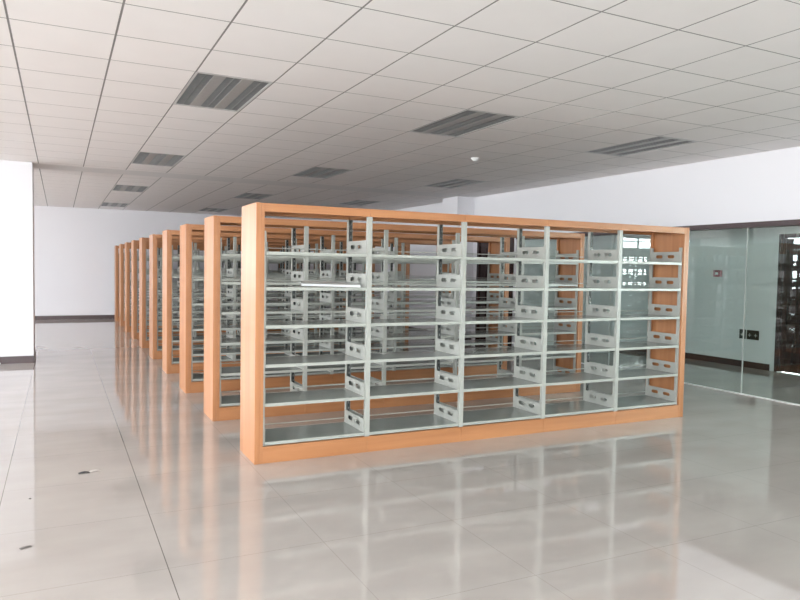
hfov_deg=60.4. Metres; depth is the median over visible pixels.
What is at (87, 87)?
ceiling
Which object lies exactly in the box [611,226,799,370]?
wall
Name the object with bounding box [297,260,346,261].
shelf
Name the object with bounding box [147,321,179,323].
shelf
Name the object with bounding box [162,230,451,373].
rack
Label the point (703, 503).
floor
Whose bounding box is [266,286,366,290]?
shelf
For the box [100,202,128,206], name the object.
ceiling lamp
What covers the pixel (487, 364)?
shelf
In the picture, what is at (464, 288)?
shelf
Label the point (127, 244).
rack
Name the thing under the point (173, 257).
shelf
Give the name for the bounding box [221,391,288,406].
shelf
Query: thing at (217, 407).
rack
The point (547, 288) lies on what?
shelf
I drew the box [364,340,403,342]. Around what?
shelf
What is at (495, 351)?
shelf
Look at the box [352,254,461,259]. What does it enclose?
shelf
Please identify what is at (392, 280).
shelf
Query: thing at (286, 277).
shelf
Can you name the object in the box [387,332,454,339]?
shelf
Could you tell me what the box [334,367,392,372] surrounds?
shelf
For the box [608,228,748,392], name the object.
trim
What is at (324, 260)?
shelf
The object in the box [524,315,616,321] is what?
shelf
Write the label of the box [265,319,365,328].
shelf
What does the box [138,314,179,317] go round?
shelf
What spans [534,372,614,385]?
shelf
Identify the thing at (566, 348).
shelf
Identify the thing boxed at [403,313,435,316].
shelf
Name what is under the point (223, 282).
shelf
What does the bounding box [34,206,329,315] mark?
wall
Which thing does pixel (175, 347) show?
shelf
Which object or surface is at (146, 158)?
ceiling lamp
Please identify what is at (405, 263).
shelf
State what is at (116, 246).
rack
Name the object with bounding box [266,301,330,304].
shelf
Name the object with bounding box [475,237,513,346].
door
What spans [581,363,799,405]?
trim
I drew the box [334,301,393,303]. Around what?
shelf
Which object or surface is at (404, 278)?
shelf
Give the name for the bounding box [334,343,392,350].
shelf
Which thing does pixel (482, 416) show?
shelf
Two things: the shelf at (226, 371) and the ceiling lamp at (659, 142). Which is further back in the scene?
the ceiling lamp at (659, 142)
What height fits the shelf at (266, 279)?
0.024 m
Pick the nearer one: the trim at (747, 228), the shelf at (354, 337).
the shelf at (354, 337)
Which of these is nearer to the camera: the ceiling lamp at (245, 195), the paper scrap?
the paper scrap
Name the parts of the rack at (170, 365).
panel, plate, plate, plate, plate, plate, plate, plate, panel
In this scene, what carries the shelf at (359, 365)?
attached to the rack at (217, 407)
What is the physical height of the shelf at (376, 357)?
0.024 m
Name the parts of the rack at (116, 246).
panel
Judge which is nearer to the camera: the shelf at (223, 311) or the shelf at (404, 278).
the shelf at (223, 311)
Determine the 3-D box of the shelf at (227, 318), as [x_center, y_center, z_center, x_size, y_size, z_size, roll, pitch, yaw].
[-2.834,0.259,9.777,0.819,0.024,0.435,0,3,-26]
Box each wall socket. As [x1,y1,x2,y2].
[739,329,745,338]
[747,330,758,339]
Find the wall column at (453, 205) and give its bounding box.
[443,196,473,330]
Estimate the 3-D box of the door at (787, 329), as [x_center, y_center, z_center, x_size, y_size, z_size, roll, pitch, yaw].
[6.068,0.074,10.101,0.130,2.120,1.110,0,3,-26]
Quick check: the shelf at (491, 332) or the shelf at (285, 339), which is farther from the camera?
the shelf at (491, 332)
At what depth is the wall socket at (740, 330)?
11.13 m
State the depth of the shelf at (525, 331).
8.48 m
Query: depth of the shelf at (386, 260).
7.52 m
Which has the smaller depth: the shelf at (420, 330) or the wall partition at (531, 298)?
the shelf at (420, 330)
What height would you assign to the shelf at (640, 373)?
0.024 m
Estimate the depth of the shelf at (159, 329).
10.99 m
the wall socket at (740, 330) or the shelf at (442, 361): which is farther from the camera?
the wall socket at (740, 330)
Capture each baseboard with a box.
[0,350,35,363]
[35,315,114,319]
[636,349,769,370]
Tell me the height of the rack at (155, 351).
1.962 m
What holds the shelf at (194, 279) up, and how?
attached to the rack at (189, 382)
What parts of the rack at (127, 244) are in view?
panel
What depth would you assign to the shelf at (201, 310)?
11.09 m
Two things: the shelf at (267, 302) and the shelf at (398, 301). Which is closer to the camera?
the shelf at (267, 302)
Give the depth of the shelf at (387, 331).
11.06 m
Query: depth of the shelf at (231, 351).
8.25 m
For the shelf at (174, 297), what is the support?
attached to the rack at (170, 365)
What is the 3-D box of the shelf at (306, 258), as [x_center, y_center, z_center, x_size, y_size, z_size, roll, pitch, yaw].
[-0.641,-0.444,7.308,0.845,0.024,0.435,0,3,-26]
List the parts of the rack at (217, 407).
panel, rail, rail, rail, rail, plate, plate, plate, plate, plate, rail, rail, rail, plate, plate, plate, plate, plate, rail, plate, plate, rail, plate, plate, plate, plate, plate, plate, plate, plate, plate, plate, plate, panel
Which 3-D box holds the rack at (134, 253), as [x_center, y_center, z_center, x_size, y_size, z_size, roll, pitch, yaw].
[-3.344,-0.221,14.774,4.506,1.962,0.459,0,3,-26]
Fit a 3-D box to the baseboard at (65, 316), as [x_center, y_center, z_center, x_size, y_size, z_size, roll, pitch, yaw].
[-9.489,0.464,17.880,16.240,0.100,0.012,0,3,-26]
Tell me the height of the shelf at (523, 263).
0.024 m
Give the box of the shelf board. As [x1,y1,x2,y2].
[300,281,359,286]
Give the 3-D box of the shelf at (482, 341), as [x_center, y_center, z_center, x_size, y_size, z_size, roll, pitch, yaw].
[1.014,0.614,9.943,0.819,0.024,0.435,0,3,-26]
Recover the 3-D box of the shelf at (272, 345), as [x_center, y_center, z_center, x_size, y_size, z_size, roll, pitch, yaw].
[-1.964,0.764,11.994,0.845,0.024,0.435,0,3,-26]
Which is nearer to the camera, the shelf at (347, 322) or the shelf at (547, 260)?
the shelf at (347, 322)
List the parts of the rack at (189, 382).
panel, rail, rail, plate, plate, plate, plate, plate, plate, plate, plate, plate, rail, rail, plate, plate, plate, plate, plate, panel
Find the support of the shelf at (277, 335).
attached to the rack at (170, 365)
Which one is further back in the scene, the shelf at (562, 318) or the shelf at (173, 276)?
the shelf at (173, 276)
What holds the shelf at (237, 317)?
attached to the rack at (170, 365)
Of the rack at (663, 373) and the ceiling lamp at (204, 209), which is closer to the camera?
the rack at (663, 373)
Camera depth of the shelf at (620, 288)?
6.97 m
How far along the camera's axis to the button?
11.49 m
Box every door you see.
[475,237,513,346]
[774,233,799,373]
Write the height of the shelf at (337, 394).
0.024 m
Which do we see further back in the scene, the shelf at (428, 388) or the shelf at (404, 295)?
the shelf at (404, 295)
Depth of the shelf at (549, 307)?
8.48 m
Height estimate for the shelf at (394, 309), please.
0.024 m
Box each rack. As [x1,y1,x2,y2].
[115,245,284,320]
[119,244,299,325]
[125,242,319,331]
[131,240,345,338]
[139,237,374,347]
[149,234,409,358]
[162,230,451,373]
[179,224,509,392]
[204,215,584,420]
[240,202,689,464]
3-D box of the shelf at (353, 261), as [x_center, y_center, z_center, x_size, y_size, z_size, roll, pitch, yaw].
[-0.447,-0.604,10.913,0.845,0.024,0.435,0,3,-26]
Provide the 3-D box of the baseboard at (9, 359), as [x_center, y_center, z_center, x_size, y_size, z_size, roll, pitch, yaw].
[-5.932,0.865,10.363,0.769,0.105,0.682,0,3,-26]
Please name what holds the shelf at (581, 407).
attached to the rack at (663, 373)
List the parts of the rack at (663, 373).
panel, rail, rail, rail, rail, rail, rail, plate, plate, plate, plate, plate, plate, plate, plate, plate, rail, rail, rail, rail, rail, rail, plate, plate, plate, plate, plate, plate, plate, plate, plate, plate, plate, plate, rail, rail, rail, rail, rail, rail, plate, plate, plate, plate, plate, plate, plate, plate, plate, plate, plate, rail, rail, rail, rail, rail, rail, plate, plate, plate, plate, plate, plate, plate, plate, plate, plate, plate, plate, plate, plate, plate, plate, panel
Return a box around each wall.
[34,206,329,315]
[329,146,799,346]
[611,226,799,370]
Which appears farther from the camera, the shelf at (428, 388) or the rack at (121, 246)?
the rack at (121, 246)
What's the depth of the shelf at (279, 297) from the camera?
10.09 m
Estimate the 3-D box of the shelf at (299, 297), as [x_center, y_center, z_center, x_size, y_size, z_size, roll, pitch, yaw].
[-1.251,-0.045,10.545,0.845,0.024,0.435,0,3,-26]
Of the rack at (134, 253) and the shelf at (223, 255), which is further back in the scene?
the rack at (134, 253)
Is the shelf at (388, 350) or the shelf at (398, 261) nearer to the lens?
the shelf at (398, 261)
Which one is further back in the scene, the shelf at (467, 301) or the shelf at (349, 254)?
the shelf at (467, 301)
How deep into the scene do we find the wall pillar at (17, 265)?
10.07 m
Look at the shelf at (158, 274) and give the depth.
11.03 m
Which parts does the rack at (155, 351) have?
panel, plate, panel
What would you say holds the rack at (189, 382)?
on the floor
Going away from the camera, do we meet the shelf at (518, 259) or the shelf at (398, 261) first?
the shelf at (518, 259)
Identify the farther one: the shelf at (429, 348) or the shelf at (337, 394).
the shelf at (429, 348)
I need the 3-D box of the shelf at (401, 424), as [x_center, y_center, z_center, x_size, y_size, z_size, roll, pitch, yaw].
[0.032,1.073,5.965,0.845,0.024,0.435,0,3,-26]
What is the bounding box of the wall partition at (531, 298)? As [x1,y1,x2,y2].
[523,235,613,344]
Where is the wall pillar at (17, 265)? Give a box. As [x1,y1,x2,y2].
[0,160,34,356]
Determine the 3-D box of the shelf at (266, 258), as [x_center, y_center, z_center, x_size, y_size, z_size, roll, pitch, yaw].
[-1.339,-0.520,8.717,0.845,0.024,0.435,0,3,-26]
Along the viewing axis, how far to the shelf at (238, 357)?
10.29 m
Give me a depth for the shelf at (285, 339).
6.91 m
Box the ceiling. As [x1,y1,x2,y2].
[0,0,799,219]
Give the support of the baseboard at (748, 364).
attached to the wall at (715, 305)
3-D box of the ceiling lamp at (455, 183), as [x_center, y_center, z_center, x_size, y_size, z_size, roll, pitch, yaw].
[0.932,-2.039,11.778,0.604,0.100,1.197,0,3,-26]
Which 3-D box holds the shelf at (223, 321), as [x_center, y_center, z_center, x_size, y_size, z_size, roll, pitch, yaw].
[-3.451,0.398,12.996,0.845,0.024,0.435,0,3,-26]
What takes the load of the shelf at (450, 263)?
attached to the rack at (189, 382)
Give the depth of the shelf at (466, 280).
9.79 m
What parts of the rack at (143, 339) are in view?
panel, panel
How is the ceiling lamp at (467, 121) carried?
attached to the ceiling
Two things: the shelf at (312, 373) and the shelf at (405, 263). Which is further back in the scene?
the shelf at (405, 263)
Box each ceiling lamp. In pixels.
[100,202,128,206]
[112,184,148,191]
[131,152,185,166]
[173,72,272,111]
[199,208,227,211]
[233,193,271,199]
[292,167,350,178]
[340,200,379,205]
[409,109,519,136]
[425,179,487,187]
[586,136,698,155]
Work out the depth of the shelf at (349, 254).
5.39 m
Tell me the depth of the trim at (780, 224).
8.60 m
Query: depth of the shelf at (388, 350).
11.14 m
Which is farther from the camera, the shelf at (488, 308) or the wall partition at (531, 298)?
the wall partition at (531, 298)
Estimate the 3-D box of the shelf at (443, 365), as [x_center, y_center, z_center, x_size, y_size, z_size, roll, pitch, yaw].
[0.226,0.912,9.569,0.845,0.024,0.435,0,3,-26]
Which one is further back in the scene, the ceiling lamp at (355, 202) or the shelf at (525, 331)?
the ceiling lamp at (355, 202)
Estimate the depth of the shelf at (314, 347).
8.76 m
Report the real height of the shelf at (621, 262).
0.024 m
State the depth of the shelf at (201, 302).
8.21 m
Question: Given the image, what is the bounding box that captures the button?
[713,270,721,276]
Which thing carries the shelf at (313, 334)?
attached to the rack at (170, 365)
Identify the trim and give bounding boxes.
[516,221,799,239]
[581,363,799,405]
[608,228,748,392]
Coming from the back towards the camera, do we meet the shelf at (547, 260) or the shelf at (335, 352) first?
the shelf at (335, 352)
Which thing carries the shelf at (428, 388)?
attached to the rack at (663, 373)
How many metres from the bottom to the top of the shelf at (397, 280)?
0.024 m
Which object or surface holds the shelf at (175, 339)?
attached to the rack at (170, 365)
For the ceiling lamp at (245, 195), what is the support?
attached to the ceiling
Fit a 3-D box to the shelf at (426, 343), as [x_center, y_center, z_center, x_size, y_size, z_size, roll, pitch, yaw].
[0.231,0.618,9.556,0.845,0.024,0.435,0,3,-26]
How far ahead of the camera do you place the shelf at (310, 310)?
7.26 m
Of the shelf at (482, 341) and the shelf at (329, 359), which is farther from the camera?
the shelf at (482, 341)
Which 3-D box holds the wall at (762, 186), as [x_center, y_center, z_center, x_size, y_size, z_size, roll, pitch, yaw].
[3.254,-0.565,10.651,0.200,3.250,24.150,0,3,-26]
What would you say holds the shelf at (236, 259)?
attached to the rack at (170, 365)
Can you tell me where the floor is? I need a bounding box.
[0,319,799,599]
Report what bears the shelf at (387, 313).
attached to the rack at (170, 365)
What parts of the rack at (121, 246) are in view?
panel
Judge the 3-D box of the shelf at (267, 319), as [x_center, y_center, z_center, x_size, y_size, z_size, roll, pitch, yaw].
[-2.656,0.394,13.389,0.845,0.024,0.435,0,3,-26]
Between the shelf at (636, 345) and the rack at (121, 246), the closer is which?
the shelf at (636, 345)
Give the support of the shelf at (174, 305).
attached to the rack at (143, 339)
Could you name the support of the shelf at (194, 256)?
attached to the rack at (189, 382)
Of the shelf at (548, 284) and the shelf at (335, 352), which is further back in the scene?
the shelf at (335, 352)
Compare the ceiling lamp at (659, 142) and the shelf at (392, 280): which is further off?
the shelf at (392, 280)
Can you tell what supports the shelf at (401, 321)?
attached to the rack at (663, 373)
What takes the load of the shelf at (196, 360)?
attached to the rack at (170, 365)
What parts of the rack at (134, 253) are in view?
panel, panel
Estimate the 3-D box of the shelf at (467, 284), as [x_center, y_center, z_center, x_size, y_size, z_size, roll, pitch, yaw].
[0.944,-0.184,8.107,0.845,0.024,0.435,0,3,-26]
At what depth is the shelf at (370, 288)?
5.78 m
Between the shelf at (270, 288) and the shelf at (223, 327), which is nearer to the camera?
the shelf at (270, 288)
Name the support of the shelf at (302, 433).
attached to the rack at (663, 373)
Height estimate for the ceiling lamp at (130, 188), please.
0.100 m
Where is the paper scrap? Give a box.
[78,469,100,473]
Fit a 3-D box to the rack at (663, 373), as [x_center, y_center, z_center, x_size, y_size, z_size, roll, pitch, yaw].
[0.841,0.236,6.320,4.506,1.962,0.459,0,3,-26]
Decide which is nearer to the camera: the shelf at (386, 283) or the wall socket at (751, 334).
the shelf at (386, 283)
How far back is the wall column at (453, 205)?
13.95 m
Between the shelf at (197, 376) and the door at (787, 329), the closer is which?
the shelf at (197, 376)
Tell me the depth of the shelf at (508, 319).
6.25 m
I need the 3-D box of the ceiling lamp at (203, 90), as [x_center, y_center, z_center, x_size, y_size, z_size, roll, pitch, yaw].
[-1.542,-1.813,5.885,0.604,0.100,1.197,0,3,-26]
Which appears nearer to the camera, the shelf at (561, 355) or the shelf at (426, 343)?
the shelf at (561, 355)
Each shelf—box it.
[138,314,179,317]
[147,304,193,306]
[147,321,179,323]
[158,274,203,275]
[158,309,203,312]
[158,328,179,331]
[158,344,203,350]
[173,257,232,259]
[173,276,227,277]
[173,296,232,298]
[173,316,232,320]
[173,336,229,341]
[173,356,232,363]
[193,255,240,258]
[193,278,240,280]
[193,301,240,305]
[193,325,240,330]
[193,348,240,355]
[193,373,240,380]
[197,320,240,322]
[221,309,303,314]
[221,336,302,345]
[221,366,302,375]
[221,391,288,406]
[222,254,303,258]
[222,281,300,284]
[236,259,290,260]
[236,276,290,278]
[236,296,290,298]
[236,315,290,319]
[236,334,287,337]
[236,353,288,360]
[264,422,363,445]
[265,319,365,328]
[265,354,365,367]
[265,371,329,376]
[265,388,364,406]
[266,251,366,257]
[266,258,331,260]
[266,279,331,280]
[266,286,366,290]
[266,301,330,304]
[266,345,330,352]
[267,319,284,320]
[267,343,314,346]
[296,257,383,259]
[296,296,345,298]
[296,314,345,318]
[296,351,344,355]
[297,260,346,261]
[307,363,382,371]
[308,308,383,312]
[308,333,344,335]
[308,334,382,342]
[324,260,394,261]
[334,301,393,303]
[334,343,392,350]
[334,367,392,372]
[335,279,393,281]
[351,331,392,334]
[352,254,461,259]
[352,296,398,297]
[353,261,401,262]
[357,313,400,316]
[363,286,460,290]
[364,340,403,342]
[369,414,458,434]
[370,350,459,362]
[370,382,458,398]
[371,318,460,325]
[371,349,396,351]
[372,282,435,285]
[377,259,455,261]
[386,359,453,366]
[387,307,435,311]
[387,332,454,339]
[396,341,434,347]
[396,364,449,369]
[397,280,435,281]
[397,300,450,303]
[398,261,452,262]
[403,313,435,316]
[403,330,434,332]
[403,347,434,350]
[404,278,434,279]
[404,295,442,296]
[405,263,448,263]
[442,257,544,261]
[450,263,499,263]
[452,287,543,290]
[457,356,513,363]
[457,362,501,366]
[458,330,514,337]
[458,339,497,344]
[459,300,498,302]
[459,306,514,310]
[463,407,540,425]
[464,347,542,357]
[464,377,541,391]
[465,316,542,323]
[466,260,515,262]
[466,280,498,281]
[466,283,515,285]
[509,262,577,264]
[509,306,576,309]
[522,259,617,262]
[522,329,575,334]
[522,353,575,359]
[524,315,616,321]
[528,287,616,290]
[533,400,613,416]
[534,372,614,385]
[547,344,615,353]
[548,284,577,285]
[593,261,681,264]
[593,287,680,290]
[604,395,676,409]
[618,368,677,380]
[619,341,678,350]
[620,314,679,319]
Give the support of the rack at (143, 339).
on the floor
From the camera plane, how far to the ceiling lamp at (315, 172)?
10.68 m
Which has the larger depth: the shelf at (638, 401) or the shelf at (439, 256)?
the shelf at (638, 401)
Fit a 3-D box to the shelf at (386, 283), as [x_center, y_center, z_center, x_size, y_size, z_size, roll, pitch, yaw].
[0.149,-0.180,7.714,0.845,0.024,0.435,0,3,-26]
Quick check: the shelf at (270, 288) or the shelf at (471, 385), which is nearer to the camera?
the shelf at (270, 288)
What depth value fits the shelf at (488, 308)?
8.03 m
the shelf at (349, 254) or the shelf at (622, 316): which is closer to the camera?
the shelf at (349, 254)
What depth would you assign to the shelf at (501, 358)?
8.03 m
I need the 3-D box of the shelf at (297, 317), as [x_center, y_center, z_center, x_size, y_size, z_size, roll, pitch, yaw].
[-1.256,0.251,10.558,0.845,0.024,0.435,0,3,-26]
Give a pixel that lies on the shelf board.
(303, 283)
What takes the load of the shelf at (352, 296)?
attached to the rack at (170, 365)
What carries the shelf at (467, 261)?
attached to the rack at (217, 407)

